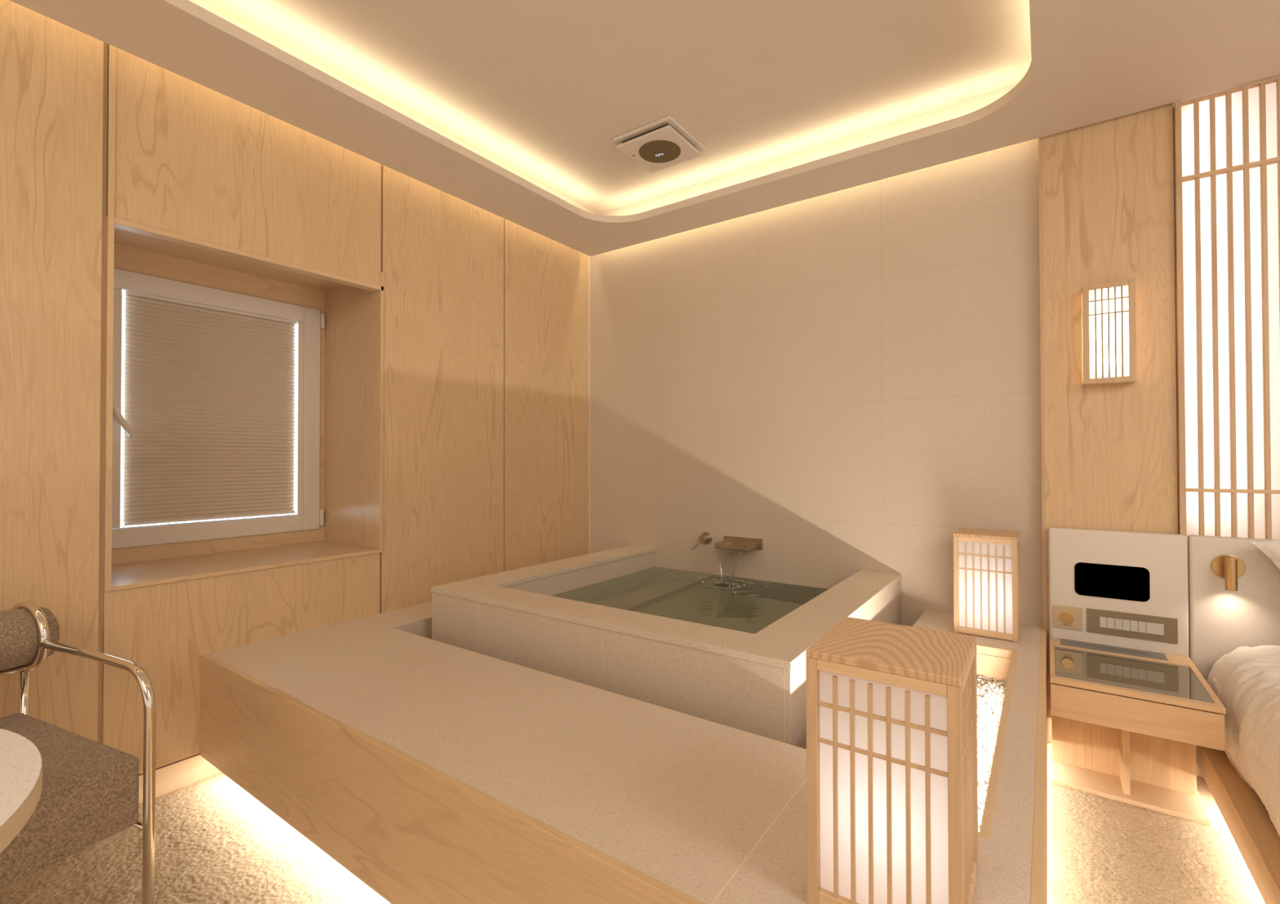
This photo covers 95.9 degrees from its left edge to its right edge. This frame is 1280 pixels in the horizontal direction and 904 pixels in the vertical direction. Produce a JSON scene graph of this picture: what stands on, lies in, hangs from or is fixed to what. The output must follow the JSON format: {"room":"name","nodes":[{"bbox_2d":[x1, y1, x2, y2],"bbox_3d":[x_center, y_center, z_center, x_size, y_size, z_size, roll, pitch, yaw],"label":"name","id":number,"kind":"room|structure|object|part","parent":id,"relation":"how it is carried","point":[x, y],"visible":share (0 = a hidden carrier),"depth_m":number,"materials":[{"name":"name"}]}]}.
{"room":"hotel room","nodes":[
{"label":"hotel room","id":0,"kind":"room"},
{"bbox_2d":[0,0,588,774],"bbox_3d":[-2.019,-0.238,1.663,0.507,2.520,5.200,-1,-1,35],"label":"wall","id":1,"kind":"structure","parent":0,"point":[454,339],"depth_m":2.17,"materials":[{"name":"brown wood"}]},
{"bbox_2d":[138,754,222,805],"bbox_3d":[-2.405,1.066,0.759,0.096,0.094,3.300,-1,-1,35],"label":"baseboard","id":2,"kind":"structure","parent":1,"relation":"attached to","point":[171,778],"depth_m":1.92,"materials":[{"name":"brown wood"}]},
{"bbox_2d":[111,268,324,549],"bbox_3d":[-1.756,-0.160,2.419,0.105,1.044,0.840,-1,-1,35],"label":"window","id":3,"kind":"structure","parent":1,"relation":"in","point":[308,516],"depth_m":2.49,"materials":[{"name":"beige plastic"}]},
{"bbox_3d":[-1.919,-0.113,2.132,0.083,0.111,0.039,0,-1,-19],"label":"handle","id":4,"kind":"part","parent":3,"relation":"part of","materials":[{"name":"beige plastic"}]},
{"bbox_2d":[120,290,296,527],"bbox_3d":[-1.772,-0.160,2.426,0.026,0.897,0.621,-1,-1,35],"label":"blind","id":5,"kind":"object","parent":3,"relation":"attached to","point":[209,402],"visible":1,"depth_m":2.39,"materials":[{"name":"beige fabric"}]},
{"bbox_3d":[-1.954,-0.158,2.176,0.002,0.888,0.002,-1,-1,35],"label":"guide cord","id":6,"kind":"part","parent":5,"relation":"part of","materials":[{"name":"beige plastic"}]},
{"bbox_3d":[-1.772,0.275,2.424,0.016,0.010,0.604,-1,-1,35],"label":"rail","id":7,"kind":"part","parent":5,"relation":"part of","materials":[{"name":"beige plastic"}]},
{"bbox_3d":[-1.774,-0.602,2.435,0.018,0.013,0.609,-1,-1,35],"label":"head rail","id":8,"kind":"part","parent":5,"relation":"part of","materials":[{"name":"beige plastic"}]},
{"bbox_3d":[-1.597,-0.153,2.681,0.002,0.888,0.002,-1,-1,35],"label":"guide cord","id":9,"kind":"part","parent":5,"relation":"part of","materials":[{"name":"beige plastic"}]},
{"bbox_3d":[-1.571,0.426,2.281,0.497,0.014,0.888,-1,-1,35],"label":"reveal sill","id":10,"kind":"part","parent":1,"relation":"part of","materials":[{"name":"brown wood"}]},
{"bbox_2d":[588,255,590,554],"bbox_3d":[-0.320,-0.385,3.645,0.004,2.187,0.004,-1,-1,35],"label":"trim","id":11,"kind":"structure","parent":1,"relation":"attached to","point":[588,255],"depth_m":3.64,"materials":[{"name":"beige"}]},
{"bbox_2d":[9,0,1279,256],"bbox_3d":[0.217,-1.352,0.171,5.100,0.214,5.320,-1,-1,35],"label":"ceiling","id":12,"kind":"structure","parent":0,"point":[513,110],"depth_m":2.03,"materials":[{"name":"paint"}]},
{"bbox_2d":[613,115,705,173],"bbox_3d":[0.087,-1.348,2.555,0.297,0.047,0.297,-1,-1,35],"label":"ventilation unit","id":13,"kind":"object","parent":12,"relation":"attached to","point":[663,143],"visible":1,"depth_m":2.51,"materials":[{"name":"beige plastic"}]},
{"bbox_2d":[589,137,1043,626],"bbox_3d":[0.635,-0.177,3.046,2.453,2.620,0.120,-1,-1,35],"label":"wall","id":14,"kind":"structure","parent":0,"point":[846,382],"depth_m":2.76,"materials":[{"name":"stone"}]},
{"bbox_2d":[692,532,711,550],"bbox_3d":[0.337,0.483,3.133,0.088,0.094,0.069,-1,-1,35],"label":"mixer tap","id":15,"kind":"object","parent":14,"relation":"attached to","point":[705,538],"visible":1,"depth_m":3.13,"materials":[{"name":"gold metal"}]},
{"bbox_2d":[714,536,762,551],"bbox_3d":[0.498,0.474,2.967,0.217,0.056,0.154,-1,-1,35],"label":"spout","id":16,"kind":"object","parent":14,"relation":"attached to","point":[746,544],"visible":1,"depth_m":2.99,"materials":[{"name":"gold metal"}]},
{"bbox_2d":[1041,102,1203,777],"bbox_3d":[2.419,-0.065,1.757,1.947,2.360,0.170,-1,-1,35],"label":"wall","id":17,"kind":"structure","parent":0,"point":[1111,450],"depth_m":2.14,"materials":[{"name":"brown wood"}]},
{"bbox_2d":[1038,137,1047,703],"bbox_3d":[1.583,-0.078,2.270,0.011,2.400,0.054,-1,-1,35],"label":"trim","id":18,"kind":"structure","parent":17,"relation":"attached to","point":[1040,162],"depth_m":2.25,"materials":[{"name":"brown wood"}]},
{"bbox_2d":[1081,278,1136,386],"bbox_3d":[1.711,-0.432,2.112,0.149,0.365,0.070,-1,-1,35],"label":"wall sconce","id":19,"kind":"object","parent":17,"relation":"attached to","point":[1108,308],"visible":1,"depth_m":2.09,"materials":[{"name":"brown wood"}]},
{"bbox_2d":[1048,527,1279,681],"bbox_3d":[2.352,0.548,1.663,1.918,0.532,0.049,-1,-1,35],"label":"headboard","id":20,"kind":"object","parent":17,"relation":"attached to","point":[1214,621],"visible":0.62,"depth_m":1.98,"materials":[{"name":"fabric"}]},
{"bbox_2d":[1053,604,1082,631],"bbox_3d":[1.595,0.620,2.156,0.088,0.083,0.017,-1,-1,35],"label":"switch","id":21,"kind":"object","parent":20,"relation":"attached to","point":[1064,617],"visible":1,"depth_m":2.15,"materials":[{"name":"beige"}]},
{"bbox_3d":[1.592,0.618,2.154,0.039,0.039,0.012,-1,-1,35],"label":"knob","id":22,"kind":"part","parent":21,"relation":"part of","materials":[{"name":"gold metal"}]},
{"bbox_2d":[1073,562,1151,602],"bbox_3d":[1.703,0.469,2.089,0.215,0.125,0.004,-1,-1,35],"label":"screen","id":23,"kind":"object","parent":20,"relation":"attached to","point":[1108,581],"visible":1,"depth_m":2.08,"materials":[{"name":"black glass"}]},
{"bbox_3d":[1.728,0.503,2.103,0.390,0.430,0.049,-1,-1,35],"label":"padded panel","id":24,"kind":"part","parent":20,"relation":"part of","materials":[{"name":"fabric"}]},
{"bbox_2d":[1086,608,1177,644],"bbox_3d":[1.745,0.618,2.055,0.247,0.086,0.009,-1,-1,35],"label":"switch panel","id":25,"kind":"object","parent":20,"relation":"attached to","point":[1162,629],"visible":1,"depth_m":2.05,"materials":[{"name":"brown metal"}]},
{"bbox_2d":[1211,555,1245,591],"bbox_3d":[1.932,0.395,1.891,0.080,0.109,0.065,-1,-1,35],"label":"reading lamp","id":26,"kind":"object","parent":20,"relation":"attached to","point":[1228,567],"visible":1,"depth_m":1.88,"materials":[{"name":"gold metal"}]},
{"bbox_3d":[1.921,0.398,1.877,0.030,0.104,0.030,-1,-1,35],"label":"lamp shade","id":27,"kind":"part","parent":26,"relation":"part of","materials":[{"name":"gold metal"}]},
{"bbox_3d":[2.215,0.550,1.760,0.795,0.532,0.049,-1,-1,35],"label":"padded panel","id":28,"kind":"part","parent":20,"relation":"part of","materials":[{"name":"fabric"}]},
{"bbox_2d":[1173,75,1279,539],"bbox_3d":[2.478,-0.454,1.620,1.440,1.555,0.052,-1,-1,35],"label":"screen","id":29,"kind":"object","parent":17,"relation":"attached to","point":[1226,143],"visible":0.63,"depth_m":1.96,"materials":[{"name":"brown wood"}]},
{"bbox_3d":[2.471,-0.960,1.618,1.408,0.012,0.024,-1,-1,35],"label":"cross rail","id":30,"kind":"part","parent":29,"relation":"part of","materials":[{"name":"brown wood"}]},
{"bbox_3d":[2.473,0.126,1.606,1.408,0.012,0.024,-1,-1,35],"label":"cross rail","id":31,"kind":"part","parent":29,"relation":"part of","materials":[{"name":"brown wood"}]},
{"bbox_2d":[1047,742,1230,831],"bbox_3d":[0.216,1.142,0.135,5.100,0.078,5.300,-1,-1,35],"label":"floor","id":32,"kind":"structure","parent":0,"point":[1217,820],"depth_m":1.86,"materials":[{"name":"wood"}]},
{"bbox_2d":[0,728,42,853],"bbox_3d":[-1.072,0.753,0.459,0.826,0.696,0.826,-1,-1,35],"label":"round table","id":33,"kind":"object","parent":32,"relation":"on","point":[20,760],"visible":1,"depth_m":0.72,"materials":[{"name":"stone"}]},
{"bbox_2d":[200,601,1047,903],"bbox_3d":[0.055,0.907,2.121,2.352,0.434,2.043,-1,-1,35],"label":"platform","id":34,"kind":"object","parent":32,"relation":"on","point":[431,771],"visible":0.62,"depth_m":1.31,"materials":[{"name":"wood"}]},
{"bbox_3d":[-0.529,0.852,1.294,2.352,0.340,0.018,-1,-1,35],"label":"panel","id":35,"kind":"part","parent":34,"relation":"part of","materials":[{"name":"brown wood"}]},
{"bbox_2d":[431,545,901,749],"bbox_3d":[0.162,0.852,2.458,1.506,0.611,1.366,-1,-1,35],"label":"bathtub","id":36,"kind":"object","parent":34,"relation":"on","point":[755,684],"visible":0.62,"depth_m":1.85,"materials":[{"name":"stone"}]},
{"bbox_2d":[551,567,828,634],"bbox_3d":[0.213,0.882,2.522,1.155,0.470,1.200,-1,-1,35],"label":"water","id":37,"kind":"object","parent":36,"relation":"in","point":[665,593],"visible":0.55,"depth_m":2.62,"materials":[{"name":"green liquid"}]},
{"bbox_2d":[688,546,766,594],"bbox_3d":[0.432,0.574,2.883,0.375,0.177,0.331,-1,-1,35],"label":"water","id":38,"kind":"object","parent":37,"relation":"on","point":[728,559],"visible":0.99,"depth_m":2.88,"materials":[{"name":"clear liquid"}]},
{"bbox_2d":[805,617,977,903],"bbox_3d":[0.396,0.486,0.898,0.205,0.378,0.222,-1,-1,35],"label":"lantern","id":39,"kind":"object","parent":34,"relation":"on","point":[892,775],"visible":1,"depth_m":0.82,"materials":[{"name":"brown wood"}]},
{"bbox_3d":[0.260,0.492,0.867,0.016,0.367,0.016,-1,-1,35],"label":"post","id":40,"kind":"part","parent":39,"relation":"part of","materials":[{"name":"brown wood"}]},
{"bbox_3d":[0.338,0.661,0.811,0.172,0.022,0.013,-1,-1,35],"label":"rail","id":41,"kind":"part","parent":39,"relation":"part of","materials":[{"name":"brown wood"}]},
{"bbox_3d":[0.337,0.316,0.815,0.172,0.016,0.013,-1,-1,35],"label":"rail","id":42,"kind":"part","parent":39,"relation":"part of","materials":[{"name":"brown wood"}]},
{"bbox_3d":[0.396,0.486,0.898,0.180,0.354,0.197,-1,-1,35],"label":"lamp shade","id":43,"kind":"part","parent":39,"relation":"part of","materials":[{"name":"white paper"}]},
{"bbox_3d":[0.415,0.490,0.760,0.016,0.367,0.016,-1,-1,35],"label":"post","id":44,"kind":"part","parent":39,"relation":"part of","materials":[{"name":"brown wood"}]},
{"bbox_3d":[0.474,0.316,0.846,0.013,0.016,0.189,-1,-1,35],"label":"rail","id":45,"kind":"part","parent":39,"relation":"part of","materials":[{"name":"brown wood"}]},
{"bbox_3d":[0.475,0.662,0.842,0.013,0.022,0.189,-1,-1,35],"label":"rail","id":46,"kind":"part","parent":39,"relation":"part of","materials":[{"name":"brown wood"}]},
{"bbox_3d":[0.532,0.492,0.929,0.016,0.367,0.016,-1,-1,35],"label":"post","id":47,"kind":"part","parent":39,"relation":"part of","materials":[{"name":"brown wood"}]},
{"bbox_2d":[953,528,1021,642],"bbox_3d":[1.344,0.499,2.234,0.205,0.378,0.222,-1,-1,36],"label":"lantern","id":48,"kind":"object","parent":34,"relation":"on","point":[987,602],"visible":1,"depth_m":2.15,"materials":[{"name":"white paper"}]},
{"bbox_3d":[1.207,0.505,2.205,0.016,0.367,0.016,-1,-1,36],"label":"post","id":49,"kind":"part","parent":48,"relation":"part of","materials":[{"name":"brown wood"}]},
{"bbox_3d":[1.283,0.329,2.152,0.172,0.016,0.013,-1,-1,36],"label":"rail","id":50,"kind":"part","parent":48,"relation":"part of","materials":[{"name":"brown wood"}]},
{"bbox_3d":[1.344,0.499,2.234,0.180,0.354,0.197,-1,-1,36],"label":"lamp shade","id":51,"kind":"part","parent":48,"relation":"part of","materials":[{"name":"white paper"}]},
{"bbox_3d":[1.284,0.675,2.148,0.172,0.022,0.013,-1,-1,36],"label":"rail","id":52,"kind":"part","parent":48,"relation":"part of","materials":[{"name":"brown wood"}]},
{"bbox_3d":[1.360,0.503,2.095,0.016,0.367,0.016,-1,-1,36],"label":"post","id":53,"kind":"part","parent":48,"relation":"part of","materials":[{"name":"brown wood"}]},
{"bbox_3d":[1.421,0.675,2.176,0.013,0.022,0.189,-1,-1,36],"label":"rail","id":54,"kind":"part","parent":48,"relation":"part of","materials":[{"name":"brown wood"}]},
{"bbox_3d":[1.480,0.505,2.262,0.016,0.367,0.016,-1,-1,36],"label":"post","id":55,"kind":"part","parent":48,"relation":"part of","materials":[{"name":"brown wood"}]},
{"bbox_2d":[977,675,1007,832],"bbox_3d":[0.855,0.807,1.573,0.219,0.056,1.179,-1,-1,35],"label":"pebbles","id":56,"kind":"object","parent":34,"relation":"on","point":[990,694],"visible":0.22,"depth_m":1.66,"materials":[{"name":"white gravel"}]},
{"bbox_3d":[0.854,0.707,1.573,0.251,0.049,1.210,-1,-1,35],"label":"pit trim","id":57,"kind":"part","parent":34,"relation":"part of","materials":[{"name":"brown wood"}]},
{"bbox_3d":[1.014,0.851,1.457,0.018,0.340,2.025,-1,-1,35],"label":"panel","id":58,"kind":"part","parent":34,"relation":"part of","materials":[{"name":"brown wood"}]},
{"bbox_2d":[0,773,1265,903],"bbox_3d":[-0.088,1.110,1.383,2.956,0.011,2.592,-1,-1,35],"label":"carpet","id":59,"kind":"object","parent":32,"relation":"on","point":[215,843],"visible":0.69,"depth_m":1.56,"materials":[{"name":"beige carpet"}]},
{"bbox_2d":[0,600,155,903],"bbox_3d":[-1.517,0.748,1.133,0.690,0.722,0.710,0,-1,24],"label":"tub chair","id":60,"kind":"object","parent":59,"relation":"on","point":[90,793],"visible":0.98,"depth_m":1.26,"materials":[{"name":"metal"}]},
{"bbox_3d":[-1.620,0.836,1.518,0.026,0.556,0.021,0,-1,24],"label":"leg","id":61,"kind":"part","parent":60,"relation":"part of","materials":[{"name":"silver metal"}]},
{"bbox_2d":[0,713,138,888],"bbox_3d":[-1.469,0.739,1.111,0.558,0.148,0.592,0,-1,24],"label":"seat cushion","id":62,"kind":"object","parent":60,"relation":"on","point":[90,793],"depth_m":1.20,"materials":[{"name":"fabric"}]},
{"bbox_3d":[-1.298,0.793,1.373,0.489,0.636,0.021,0,-1,24],"label":"arm and leg","id":63,"kind":"part","parent":60,"relation":"part of","materials":[{"name":"silver metal"}]},
{"bbox_3d":[-1.353,0.833,1.398,0.590,0.016,0.016,0,-1,24],"label":"seat rail","id":64,"kind":"part","parent":60,"relation":"part of","materials":[{"name":"silver metal"}]},
{"bbox_2d":[1049,637,1226,826],"bbox_3d":[1.569,0.907,1.875,0.388,0.422,0.495,-1,-1,35],"label":"nightstand","id":65,"kind":"object","parent":32,"relation":"on","point":[1128,725],"visible":1,"depth_m":1.85,"materials":[{"name":"brown wood"}]},
{"bbox_3d":[1.627,0.956,1.959,0.376,0.286,0.014,-1,-1,35],"label":"panel","id":66,"kind":"part","parent":65,"relation":"part of","materials":[{"name":"brown wood"}]},
{"bbox_3d":[1.626,1.109,1.950,0.386,0.020,0.301,-1,-1,35],"label":"board","id":67,"kind":"part","parent":65,"relation":"part of","materials":[{"name":"brown wood"}]},
{"bbox_3d":[1.569,0.765,1.877,0.385,0.101,0.490,-1,-1,35],"label":"drawer","id":68,"kind":"part","parent":65,"relation":"part of","materials":[{"name":"brown wood"}]},
{"bbox_2d":[1195,746,1279,903],"bbox_3d":[1.913,0.885,0.715,1.490,0.440,2.098,-1,-1,35],"label":"bed","id":69,"kind":"object","parent":32,"relation":"on","point":[1248,821],"visible":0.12,"depth_m":1.51,"materials":[{"name":"brown wood"}]},
{"bbox_2d":[1206,645,1279,836],"bbox_3d":[1.888,0.759,0.721,1.438,0.424,1.964,-1,-1,35],"label":"duvet","id":70,"kind":"object","parent":69,"relation":"on","point":[1246,681],"visible":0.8,"depth_m":1.55,"materials":[{"name":"white fabric"}]},
{"bbox_2d":[1250,539,1279,570],"bbox_3d":[2.231,0.343,1.607,0.732,0.523,0.184,-1,-1,38],"label":"pillow","id":71,"kind":"object","parent":70,"relation":"on","point":[1270,548],"visible":1,"depth_m":1.81,"materials":[{"name":"white fabric"}]}
]}

